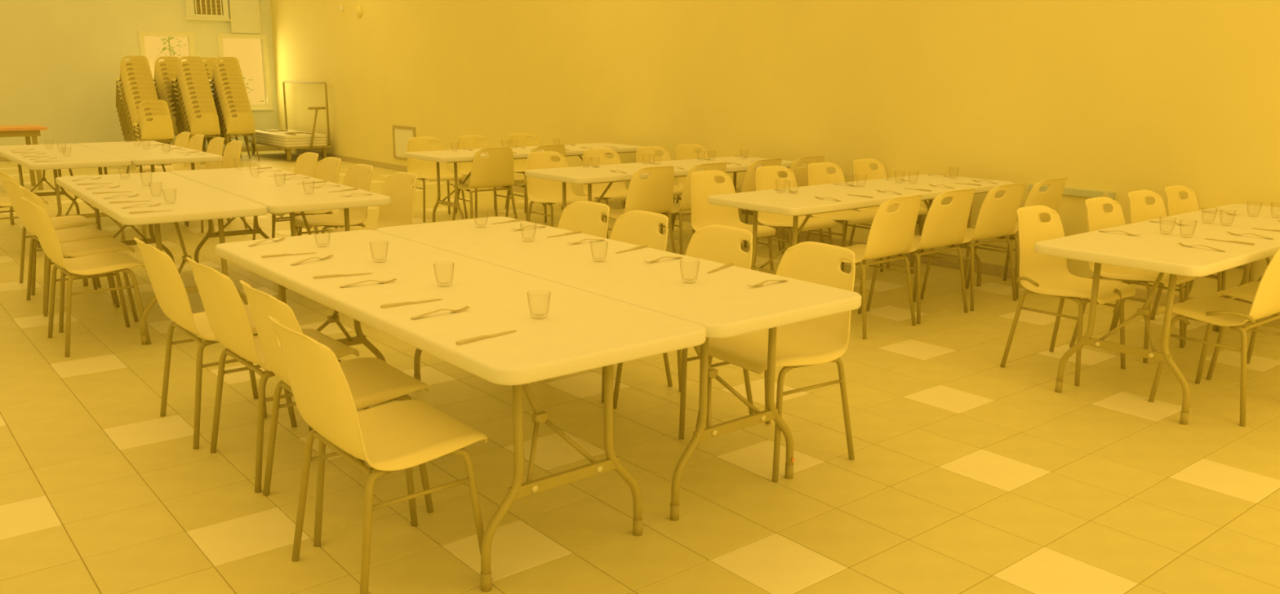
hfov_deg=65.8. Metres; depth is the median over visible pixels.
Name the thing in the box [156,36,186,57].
shrub
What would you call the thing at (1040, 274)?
chair
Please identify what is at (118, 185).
fork
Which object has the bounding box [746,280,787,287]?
fork
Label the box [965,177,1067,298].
chair
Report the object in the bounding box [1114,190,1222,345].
chair
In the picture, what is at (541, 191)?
chair
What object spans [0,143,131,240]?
folding table
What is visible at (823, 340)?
chair
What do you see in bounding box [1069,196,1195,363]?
chair
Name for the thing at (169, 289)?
chair
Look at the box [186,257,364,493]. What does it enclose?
chair
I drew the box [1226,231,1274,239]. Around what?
fork
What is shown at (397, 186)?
chair
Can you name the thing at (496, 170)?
chair
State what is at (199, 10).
air vent
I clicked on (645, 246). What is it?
knife
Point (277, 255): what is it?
knife
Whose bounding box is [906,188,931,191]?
knife
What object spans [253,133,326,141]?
table
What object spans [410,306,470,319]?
fork
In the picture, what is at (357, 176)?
chair
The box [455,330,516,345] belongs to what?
knife
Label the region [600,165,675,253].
chair
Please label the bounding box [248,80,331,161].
trolley
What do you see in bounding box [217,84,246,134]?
chair
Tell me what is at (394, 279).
fork
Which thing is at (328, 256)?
fork
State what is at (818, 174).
chair
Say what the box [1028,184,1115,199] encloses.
wall rail
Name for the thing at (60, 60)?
wall
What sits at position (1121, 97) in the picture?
wall
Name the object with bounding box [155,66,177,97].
chair
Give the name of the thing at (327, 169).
chair
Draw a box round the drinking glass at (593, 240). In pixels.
[590,240,608,262]
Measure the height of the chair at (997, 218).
0.816 m
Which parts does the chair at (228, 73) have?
leg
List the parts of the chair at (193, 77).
leg, leg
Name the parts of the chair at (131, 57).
leg, leg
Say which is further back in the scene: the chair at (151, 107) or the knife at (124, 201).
the chair at (151, 107)
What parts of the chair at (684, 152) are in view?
leg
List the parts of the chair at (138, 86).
leg, leg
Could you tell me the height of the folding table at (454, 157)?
0.740 m
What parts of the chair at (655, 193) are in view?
leg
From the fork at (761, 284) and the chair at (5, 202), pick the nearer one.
the fork at (761, 284)
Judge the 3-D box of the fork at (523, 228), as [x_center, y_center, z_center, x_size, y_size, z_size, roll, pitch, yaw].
[-0.535,-0.336,4.770,0.200,0.015,0.025,-12,18,-43]
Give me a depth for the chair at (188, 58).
16.02 m
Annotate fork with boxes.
[85,185,120,189]
[103,194,139,199]
[121,203,161,208]
[248,237,286,246]
[290,254,333,265]
[339,278,396,287]
[340,193,372,196]
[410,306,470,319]
[511,226,546,231]
[568,239,604,244]
[645,257,682,262]
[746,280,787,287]
[814,196,841,201]
[1099,230,1141,235]
[1149,221,1188,225]
[1177,242,1226,252]
[1203,210,1240,215]
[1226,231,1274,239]
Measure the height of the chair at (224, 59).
0.816 m
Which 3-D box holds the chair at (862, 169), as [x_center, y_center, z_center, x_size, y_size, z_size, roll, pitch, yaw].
[1.972,-0.677,7.924,0.512,0.816,0.526,-10,17,-40]
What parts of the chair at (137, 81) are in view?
leg, leg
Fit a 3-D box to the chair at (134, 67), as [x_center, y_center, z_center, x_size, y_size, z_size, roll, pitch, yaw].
[-8.106,-3.309,15.907,0.512,0.816,0.526,-11,17,-40]
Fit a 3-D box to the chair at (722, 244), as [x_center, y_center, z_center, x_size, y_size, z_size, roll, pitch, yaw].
[0.203,0.121,4.329,0.526,0.816,0.512,-9,16,-36]
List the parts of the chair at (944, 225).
leg, leg, leg, cross rail, leg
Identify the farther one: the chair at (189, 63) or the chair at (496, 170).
the chair at (189, 63)
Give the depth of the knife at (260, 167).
7.60 m
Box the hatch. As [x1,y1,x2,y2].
[391,124,415,160]
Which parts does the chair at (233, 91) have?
leg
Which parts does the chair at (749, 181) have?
leg, leg, leg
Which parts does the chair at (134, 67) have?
leg, leg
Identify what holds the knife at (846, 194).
on the folding table at (802, 202)
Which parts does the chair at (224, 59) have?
leg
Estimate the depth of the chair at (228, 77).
16.30 m
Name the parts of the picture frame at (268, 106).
sill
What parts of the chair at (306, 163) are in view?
leg, leg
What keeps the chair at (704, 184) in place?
on the floor
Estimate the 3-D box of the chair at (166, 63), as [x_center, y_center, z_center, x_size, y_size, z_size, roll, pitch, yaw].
[-7.984,-3.569,16.730,0.512,0.816,0.526,-11,17,-40]
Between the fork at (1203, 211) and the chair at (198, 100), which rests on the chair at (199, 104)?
the chair at (198, 100)
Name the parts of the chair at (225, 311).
leg, cross rail, leg, leg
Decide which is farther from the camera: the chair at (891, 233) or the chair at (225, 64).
the chair at (225, 64)
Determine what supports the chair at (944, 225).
on the floor
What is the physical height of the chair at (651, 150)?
0.816 m
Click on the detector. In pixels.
(358, 10)
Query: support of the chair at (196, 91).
on the chair at (197, 95)
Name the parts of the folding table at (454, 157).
leg, leg, rail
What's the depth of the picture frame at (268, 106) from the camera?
18.36 m
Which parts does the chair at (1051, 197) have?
leg, leg, leg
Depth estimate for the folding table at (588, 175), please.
7.73 m
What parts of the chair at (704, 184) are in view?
leg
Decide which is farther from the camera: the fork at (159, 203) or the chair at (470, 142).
the chair at (470, 142)
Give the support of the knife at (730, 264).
on the folding table at (722, 301)
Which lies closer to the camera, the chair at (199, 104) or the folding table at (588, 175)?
the folding table at (588, 175)
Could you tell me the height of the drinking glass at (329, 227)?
0.080 m
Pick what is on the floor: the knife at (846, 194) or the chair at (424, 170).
the chair at (424, 170)
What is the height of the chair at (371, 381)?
0.816 m
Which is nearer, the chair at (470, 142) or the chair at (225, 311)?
the chair at (225, 311)
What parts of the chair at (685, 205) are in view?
leg, cross rail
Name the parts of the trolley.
guard rail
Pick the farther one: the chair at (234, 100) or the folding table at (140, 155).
the chair at (234, 100)
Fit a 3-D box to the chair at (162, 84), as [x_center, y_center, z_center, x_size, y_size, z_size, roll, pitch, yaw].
[-7.886,-3.260,16.683,0.512,0.816,0.526,-11,17,-40]
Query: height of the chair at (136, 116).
0.816 m
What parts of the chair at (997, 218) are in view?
leg, leg, leg, cross rail, leg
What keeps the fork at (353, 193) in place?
on the folding table at (278, 197)
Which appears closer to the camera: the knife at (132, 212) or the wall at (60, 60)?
the knife at (132, 212)
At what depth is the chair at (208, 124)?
15.93 m
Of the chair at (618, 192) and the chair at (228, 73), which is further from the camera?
the chair at (228, 73)
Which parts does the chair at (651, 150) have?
leg, leg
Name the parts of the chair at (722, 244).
leg, leg, leg, leg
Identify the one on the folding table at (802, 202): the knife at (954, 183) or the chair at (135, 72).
the knife at (954, 183)
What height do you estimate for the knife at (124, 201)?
0.007 m
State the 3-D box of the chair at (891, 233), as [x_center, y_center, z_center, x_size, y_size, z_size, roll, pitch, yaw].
[1.359,-0.221,5.885,0.512,0.816,0.526,-10,17,-40]
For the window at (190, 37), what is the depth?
17.24 m
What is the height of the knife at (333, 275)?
0.007 m
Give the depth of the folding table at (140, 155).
8.91 m
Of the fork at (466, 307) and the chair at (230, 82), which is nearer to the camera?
the fork at (466, 307)
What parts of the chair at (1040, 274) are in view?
leg, seat rail, leg, leg, leg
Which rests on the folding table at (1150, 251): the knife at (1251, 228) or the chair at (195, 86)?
the knife at (1251, 228)
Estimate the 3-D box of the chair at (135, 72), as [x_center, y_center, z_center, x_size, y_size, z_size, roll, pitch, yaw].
[-8.081,-3.232,15.895,0.512,0.816,0.526,-11,17,-40]
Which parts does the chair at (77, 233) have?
leg, leg, leg, leg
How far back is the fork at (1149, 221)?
5.09 m
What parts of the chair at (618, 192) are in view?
leg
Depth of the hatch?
14.87 m
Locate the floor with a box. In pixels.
[0,150,1279,593]
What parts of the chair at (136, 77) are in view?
leg, leg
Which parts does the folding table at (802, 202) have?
leg, leg, rail, leg, leg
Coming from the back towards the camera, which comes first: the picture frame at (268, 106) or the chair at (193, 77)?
the picture frame at (268, 106)
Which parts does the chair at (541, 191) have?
leg, leg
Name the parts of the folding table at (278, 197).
leg, leg, leg, leg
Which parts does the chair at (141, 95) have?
leg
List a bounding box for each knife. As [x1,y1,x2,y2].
[12,151,37,152]
[22,155,51,157]
[33,160,58,162]
[76,182,113,185]
[92,191,129,194]
[109,200,148,203]
[128,210,169,213]
[244,167,271,169]
[261,252,315,257]
[271,173,297,176]
[296,181,327,184]
[312,272,371,279]
[327,188,357,192]
[380,298,442,308]
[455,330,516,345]
[490,218,525,224]
[546,231,581,237]
[615,244,648,253]
[706,262,733,273]
[846,194,873,198]
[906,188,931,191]
[954,182,981,186]
[1204,238,1254,244]
[1250,227,1279,231]
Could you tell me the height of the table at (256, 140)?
0.042 m
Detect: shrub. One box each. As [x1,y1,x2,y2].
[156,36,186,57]
[243,77,263,104]
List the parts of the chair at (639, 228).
leg, leg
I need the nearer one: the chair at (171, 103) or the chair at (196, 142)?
the chair at (196, 142)
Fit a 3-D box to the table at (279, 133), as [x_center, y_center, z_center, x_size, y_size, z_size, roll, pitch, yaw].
[-6.151,-2.846,17.178,0.720,0.062,1.950,-10,16,-38]
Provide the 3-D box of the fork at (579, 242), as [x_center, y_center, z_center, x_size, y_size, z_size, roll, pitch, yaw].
[-0.239,-0.251,4.403,0.200,0.015,0.025,-10,17,-39]
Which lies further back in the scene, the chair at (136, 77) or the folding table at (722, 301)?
the chair at (136, 77)
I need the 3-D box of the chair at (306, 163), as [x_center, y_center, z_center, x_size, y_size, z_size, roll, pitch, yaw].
[-2.905,-0.762,8.120,0.526,0.816,0.512,-10,16,-38]
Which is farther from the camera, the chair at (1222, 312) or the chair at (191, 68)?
the chair at (191, 68)
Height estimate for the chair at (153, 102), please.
0.816 m
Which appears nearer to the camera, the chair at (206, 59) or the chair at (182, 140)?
the chair at (182, 140)
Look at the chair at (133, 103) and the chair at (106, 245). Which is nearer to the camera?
the chair at (106, 245)
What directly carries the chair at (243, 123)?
on the floor
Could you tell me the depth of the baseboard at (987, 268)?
8.60 m
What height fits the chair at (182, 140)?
0.816 m
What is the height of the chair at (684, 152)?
0.816 m
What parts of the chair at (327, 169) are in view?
leg, seat rail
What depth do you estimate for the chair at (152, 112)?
14.79 m
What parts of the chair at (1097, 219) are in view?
leg, leg, seat rail, leg, leg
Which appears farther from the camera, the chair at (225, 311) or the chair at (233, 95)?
the chair at (233, 95)
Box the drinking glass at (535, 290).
[527,289,551,319]
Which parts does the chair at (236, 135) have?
leg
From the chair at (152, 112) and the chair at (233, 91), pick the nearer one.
the chair at (152, 112)
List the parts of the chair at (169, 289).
leg, cross rail, leg, leg, leg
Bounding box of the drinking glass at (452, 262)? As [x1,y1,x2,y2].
[433,262,454,287]
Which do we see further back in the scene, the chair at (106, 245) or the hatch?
the hatch
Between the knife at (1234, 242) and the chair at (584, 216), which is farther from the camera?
the chair at (584, 216)
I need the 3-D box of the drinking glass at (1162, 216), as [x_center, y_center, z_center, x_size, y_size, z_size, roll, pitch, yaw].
[2.542,-0.343,4.770,0.073,0.080,0.073,1,13,1]
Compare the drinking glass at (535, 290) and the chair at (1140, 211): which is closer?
the drinking glass at (535, 290)
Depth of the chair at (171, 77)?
16.40 m
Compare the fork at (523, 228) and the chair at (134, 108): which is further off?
the chair at (134, 108)
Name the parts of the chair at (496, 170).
leg, leg, cross rail, leg, leg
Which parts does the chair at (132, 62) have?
leg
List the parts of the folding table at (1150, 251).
leg, leg, leg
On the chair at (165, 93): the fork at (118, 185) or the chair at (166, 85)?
the chair at (166, 85)
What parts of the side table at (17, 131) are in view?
leg, leg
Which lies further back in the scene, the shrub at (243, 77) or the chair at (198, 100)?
the shrub at (243, 77)
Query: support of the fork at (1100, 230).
on the folding table at (1150, 251)
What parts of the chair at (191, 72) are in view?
leg, leg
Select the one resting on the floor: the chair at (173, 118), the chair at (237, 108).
the chair at (173, 118)
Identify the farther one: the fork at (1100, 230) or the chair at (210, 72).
the chair at (210, 72)
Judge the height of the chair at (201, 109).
0.816 m
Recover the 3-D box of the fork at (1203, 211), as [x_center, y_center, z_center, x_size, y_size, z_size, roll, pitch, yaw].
[3.241,-0.473,5.515,0.025,0.015,0.200,-8,15,-34]
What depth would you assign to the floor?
3.81 m
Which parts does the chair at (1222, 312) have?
leg, leg, seat rail, leg, cross rail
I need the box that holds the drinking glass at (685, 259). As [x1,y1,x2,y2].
[680,258,699,284]
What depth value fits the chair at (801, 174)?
8.30 m
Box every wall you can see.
[0,0,279,161]
[270,0,1279,303]
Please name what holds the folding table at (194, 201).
on the floor
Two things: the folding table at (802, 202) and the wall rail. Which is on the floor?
the folding table at (802, 202)
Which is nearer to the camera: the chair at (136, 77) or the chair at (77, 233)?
the chair at (77, 233)
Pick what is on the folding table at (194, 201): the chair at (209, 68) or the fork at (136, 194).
the fork at (136, 194)
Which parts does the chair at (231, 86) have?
leg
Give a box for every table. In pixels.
[0,124,47,190]
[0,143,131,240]
[55,172,267,345]
[75,141,222,238]
[169,166,391,300]
[215,230,706,591]
[247,136,327,144]
[248,138,327,146]
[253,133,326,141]
[255,128,327,138]
[375,216,862,520]
[404,142,644,222]
[524,156,793,240]
[707,174,1013,286]
[1034,204,1279,425]
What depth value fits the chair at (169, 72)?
16.41 m
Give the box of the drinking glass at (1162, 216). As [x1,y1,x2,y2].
[1159,216,1176,235]
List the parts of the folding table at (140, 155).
leg, leg, leg, leg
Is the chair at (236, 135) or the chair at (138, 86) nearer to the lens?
the chair at (138, 86)
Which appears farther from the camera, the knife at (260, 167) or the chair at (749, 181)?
the chair at (749, 181)
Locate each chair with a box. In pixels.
[0,170,101,295]
[0,196,48,248]
[3,177,115,312]
[18,186,138,333]
[20,196,151,357]
[115,55,149,108]
[115,60,150,113]
[117,65,151,117]
[119,70,152,122]
[120,75,154,127]
[120,79,155,132]
[122,84,155,137]
[124,88,157,141]
[124,93,158,142]
[125,98,155,142]
[127,102,157,141]
[128,108,138,141]
[129,114,164,143]
[132,99,173,145]
[133,105,169,143]
[133,237,297,448]
[134,110,173,144]
[135,132,190,173]
[136,115,174,167]
[148,133,204,172]
[152,57,178,92]
[154,61,177,95]
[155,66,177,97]
[156,70,176,99]
[157,75,176,99]
[160,79,177,99]
[160,84,177,99]
[162,88,177,100]
[163,111,185,144]
[164,93,177,102]
[165,97,173,106]
[167,102,173,144]
[168,106,174,144]
[171,56,204,107]
[172,61,205,112]
[173,66,206,117]
[174,70,208,121]
[175,75,208,126]
[177,80,210,131]
[177,84,211,134]
[179,88,212,137]
[180,93,213,140]
[181,97,214,142]
[183,102,217,139]
[183,107,219,139]
[184,137,228,225]
[186,140,247,232]
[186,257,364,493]
[189,111,223,155]
[201,57,221,66]
[204,62,218,71]
[204,66,213,75]
[204,134,241,157]
[206,70,213,79]
[208,57,239,105]
[209,62,240,108]
[210,66,241,115]
[212,71,242,117]
[213,75,244,125]
[214,88,247,137]
[217,80,244,129]
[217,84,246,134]
[219,97,254,146]
[219,102,256,151]
[220,93,253,143]
[220,106,257,154]
[220,111,259,160]
[239,280,433,546]
[252,151,319,239]
[268,315,492,593]
[269,156,341,238]
[294,164,373,235]
[327,172,417,233]
[407,137,467,222]
[452,146,517,220]
[455,134,514,217]
[505,133,562,213]
[505,144,565,222]
[526,151,595,226]
[557,200,609,238]
[582,148,627,239]
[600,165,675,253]
[601,210,672,402]
[613,224,754,439]
[635,146,683,234]
[662,162,726,254]
[672,143,737,231]
[690,170,776,271]
[695,241,855,482]
[737,158,782,252]
[755,165,836,244]
[782,155,824,253]
[805,162,883,271]
[841,194,922,339]
[848,158,927,270]
[866,188,975,324]
[920,182,1025,311]
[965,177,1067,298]
[1000,205,1135,386]
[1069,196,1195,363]
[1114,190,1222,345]
[1148,248,1279,426]
[1150,185,1253,319]
[1205,281,1279,380]
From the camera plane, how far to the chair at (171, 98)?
16.29 m
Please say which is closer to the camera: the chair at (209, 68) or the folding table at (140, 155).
the folding table at (140, 155)
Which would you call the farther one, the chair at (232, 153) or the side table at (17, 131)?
the side table at (17, 131)
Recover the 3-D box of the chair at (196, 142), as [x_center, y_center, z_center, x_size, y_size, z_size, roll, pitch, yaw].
[-4.807,-1.275,10.317,0.526,0.816,0.512,-10,16,-38]
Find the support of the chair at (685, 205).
on the floor
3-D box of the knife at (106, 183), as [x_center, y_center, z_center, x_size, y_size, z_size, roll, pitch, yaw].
[-3.566,-0.743,6.477,0.212,0.007,0.019,-8,15,-33]
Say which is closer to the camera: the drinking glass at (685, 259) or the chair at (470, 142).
the drinking glass at (685, 259)
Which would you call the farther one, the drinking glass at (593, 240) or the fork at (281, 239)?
the fork at (281, 239)
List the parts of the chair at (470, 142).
leg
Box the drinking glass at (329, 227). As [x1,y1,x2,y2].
[314,226,330,247]
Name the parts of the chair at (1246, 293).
leg, leg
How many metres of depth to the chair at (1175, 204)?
6.22 m
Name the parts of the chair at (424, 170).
leg, leg, leg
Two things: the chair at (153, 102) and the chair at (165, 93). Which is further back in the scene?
the chair at (165, 93)
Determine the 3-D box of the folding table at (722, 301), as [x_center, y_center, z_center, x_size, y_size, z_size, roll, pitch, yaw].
[-0.254,0.191,4.167,0.735,0.740,2.400,-10,16,-38]
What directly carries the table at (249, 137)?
on the table at (256, 140)
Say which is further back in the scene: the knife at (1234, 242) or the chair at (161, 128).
the chair at (161, 128)
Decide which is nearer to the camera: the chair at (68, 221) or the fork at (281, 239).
the fork at (281, 239)
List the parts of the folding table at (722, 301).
leg, leg, leg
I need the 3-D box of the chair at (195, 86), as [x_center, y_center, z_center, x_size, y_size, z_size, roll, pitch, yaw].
[-7.270,-3.071,16.199,0.512,0.816,0.526,-11,17,-40]
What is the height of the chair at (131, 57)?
0.816 m
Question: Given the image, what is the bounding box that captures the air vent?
[184,0,231,21]
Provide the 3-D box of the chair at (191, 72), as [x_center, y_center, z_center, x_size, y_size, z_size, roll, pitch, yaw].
[-7.343,-3.303,16.235,0.512,0.816,0.526,-11,17,-40]
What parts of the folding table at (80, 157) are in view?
leg, leg, leg, leg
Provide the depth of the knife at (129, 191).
6.01 m
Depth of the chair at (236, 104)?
16.23 m
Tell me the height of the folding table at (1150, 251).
0.740 m
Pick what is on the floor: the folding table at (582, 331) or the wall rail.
the folding table at (582, 331)
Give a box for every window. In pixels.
[137,31,195,57]
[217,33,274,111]
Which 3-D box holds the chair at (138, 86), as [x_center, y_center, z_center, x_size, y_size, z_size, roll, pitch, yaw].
[-8.008,-3.001,15.860,0.512,0.816,0.526,-11,17,-40]
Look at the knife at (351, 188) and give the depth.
6.24 m
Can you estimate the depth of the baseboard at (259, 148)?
18.57 m
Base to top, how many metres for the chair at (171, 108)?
0.816 m
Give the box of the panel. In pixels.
[228,0,261,33]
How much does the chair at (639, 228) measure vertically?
0.816 m
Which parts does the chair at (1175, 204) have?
leg, leg, leg, leg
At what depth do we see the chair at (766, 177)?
7.25 m
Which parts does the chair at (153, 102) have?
leg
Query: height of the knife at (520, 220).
0.007 m
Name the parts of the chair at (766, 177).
leg, leg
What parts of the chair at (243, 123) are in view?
cross rail, leg, leg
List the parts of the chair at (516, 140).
leg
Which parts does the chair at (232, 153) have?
leg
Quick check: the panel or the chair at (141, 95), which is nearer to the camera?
the chair at (141, 95)
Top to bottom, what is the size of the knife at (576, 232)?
0.007 m
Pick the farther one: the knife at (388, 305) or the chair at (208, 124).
the chair at (208, 124)
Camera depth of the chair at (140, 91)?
15.59 m
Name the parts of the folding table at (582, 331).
leg, leg, leg, leg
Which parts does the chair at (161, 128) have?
cross rail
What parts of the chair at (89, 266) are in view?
leg, cross rail, leg, seat rail, leg, leg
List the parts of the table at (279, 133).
folded leg, folded leg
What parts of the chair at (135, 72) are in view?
leg, leg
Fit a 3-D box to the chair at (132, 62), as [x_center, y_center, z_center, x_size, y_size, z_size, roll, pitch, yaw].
[-8.130,-3.386,15.919,0.512,0.816,0.526,-11,17,-40]
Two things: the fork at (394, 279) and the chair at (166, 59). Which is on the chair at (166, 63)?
the chair at (166, 59)
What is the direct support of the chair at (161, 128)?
on the floor
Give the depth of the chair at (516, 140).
10.97 m
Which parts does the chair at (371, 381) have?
leg, cross rail, leg, leg, seat rail, leg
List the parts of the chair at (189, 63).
leg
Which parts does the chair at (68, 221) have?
leg, leg, leg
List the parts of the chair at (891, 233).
leg, leg, cross rail, leg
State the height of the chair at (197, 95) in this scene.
0.816 m
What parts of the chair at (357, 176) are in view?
leg, leg, seat rail, leg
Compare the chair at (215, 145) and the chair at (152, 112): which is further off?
the chair at (152, 112)
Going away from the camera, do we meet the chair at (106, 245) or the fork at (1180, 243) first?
the fork at (1180, 243)
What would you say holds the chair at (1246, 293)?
on the floor
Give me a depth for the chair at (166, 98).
16.31 m
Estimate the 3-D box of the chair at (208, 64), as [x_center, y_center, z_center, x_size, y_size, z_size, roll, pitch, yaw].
[-7.474,-3.657,17.139,0.512,0.816,0.526,-11,17,-40]
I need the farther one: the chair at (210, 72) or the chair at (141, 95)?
the chair at (210, 72)
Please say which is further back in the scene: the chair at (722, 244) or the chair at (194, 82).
the chair at (194, 82)
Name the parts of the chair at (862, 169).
leg, leg, leg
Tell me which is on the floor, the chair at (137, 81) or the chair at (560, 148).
the chair at (560, 148)
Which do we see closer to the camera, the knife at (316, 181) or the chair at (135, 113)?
the knife at (316, 181)
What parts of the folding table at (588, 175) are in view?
leg, leg, rail, leg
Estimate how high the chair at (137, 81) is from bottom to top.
0.816 m
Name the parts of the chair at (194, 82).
leg, leg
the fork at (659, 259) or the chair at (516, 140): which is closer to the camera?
the fork at (659, 259)
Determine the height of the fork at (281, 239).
0.015 m
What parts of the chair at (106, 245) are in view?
leg, leg, leg, leg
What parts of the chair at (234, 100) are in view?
leg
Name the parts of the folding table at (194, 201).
leg, leg, leg, leg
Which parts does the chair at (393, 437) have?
leg, cross rail, leg, leg, seat rail, leg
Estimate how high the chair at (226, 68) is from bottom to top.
0.816 m
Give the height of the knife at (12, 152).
0.007 m
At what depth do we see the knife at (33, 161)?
8.01 m
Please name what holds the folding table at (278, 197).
on the floor
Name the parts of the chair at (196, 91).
leg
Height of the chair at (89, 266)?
0.816 m
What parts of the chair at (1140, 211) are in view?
leg, leg, leg, leg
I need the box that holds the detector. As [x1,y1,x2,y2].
[355,5,362,17]
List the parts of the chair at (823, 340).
leg, leg, leg, seat rail, leg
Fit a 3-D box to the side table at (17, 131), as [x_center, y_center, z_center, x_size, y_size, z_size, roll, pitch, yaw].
[-8.067,-1.689,12.123,1.370,0.770,0.700,-10,16,-38]
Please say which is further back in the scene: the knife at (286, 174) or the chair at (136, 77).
the chair at (136, 77)
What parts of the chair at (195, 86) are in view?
leg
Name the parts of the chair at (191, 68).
leg, leg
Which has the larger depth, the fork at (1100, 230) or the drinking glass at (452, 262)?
the fork at (1100, 230)
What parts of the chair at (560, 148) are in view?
leg, leg, leg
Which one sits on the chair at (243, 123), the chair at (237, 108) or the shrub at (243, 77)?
the chair at (237, 108)
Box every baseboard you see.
[0,146,279,161]
[280,148,1279,325]
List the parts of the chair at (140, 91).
leg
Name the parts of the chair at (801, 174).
leg, leg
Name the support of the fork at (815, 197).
on the folding table at (802, 202)
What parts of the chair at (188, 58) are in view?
leg, leg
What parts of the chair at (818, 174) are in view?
leg, leg, leg, leg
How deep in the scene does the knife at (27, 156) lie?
8.43 m
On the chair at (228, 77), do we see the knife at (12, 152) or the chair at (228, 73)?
the chair at (228, 73)
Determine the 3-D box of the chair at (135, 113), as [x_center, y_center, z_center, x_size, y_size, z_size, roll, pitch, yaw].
[-7.885,-2.615,15.801,0.512,0.816,0.526,-11,17,-40]
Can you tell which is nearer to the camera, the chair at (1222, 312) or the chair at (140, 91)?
the chair at (1222, 312)
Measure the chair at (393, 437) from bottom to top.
0.816 m
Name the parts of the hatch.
frame, frame, frame, panel, frame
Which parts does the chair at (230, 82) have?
leg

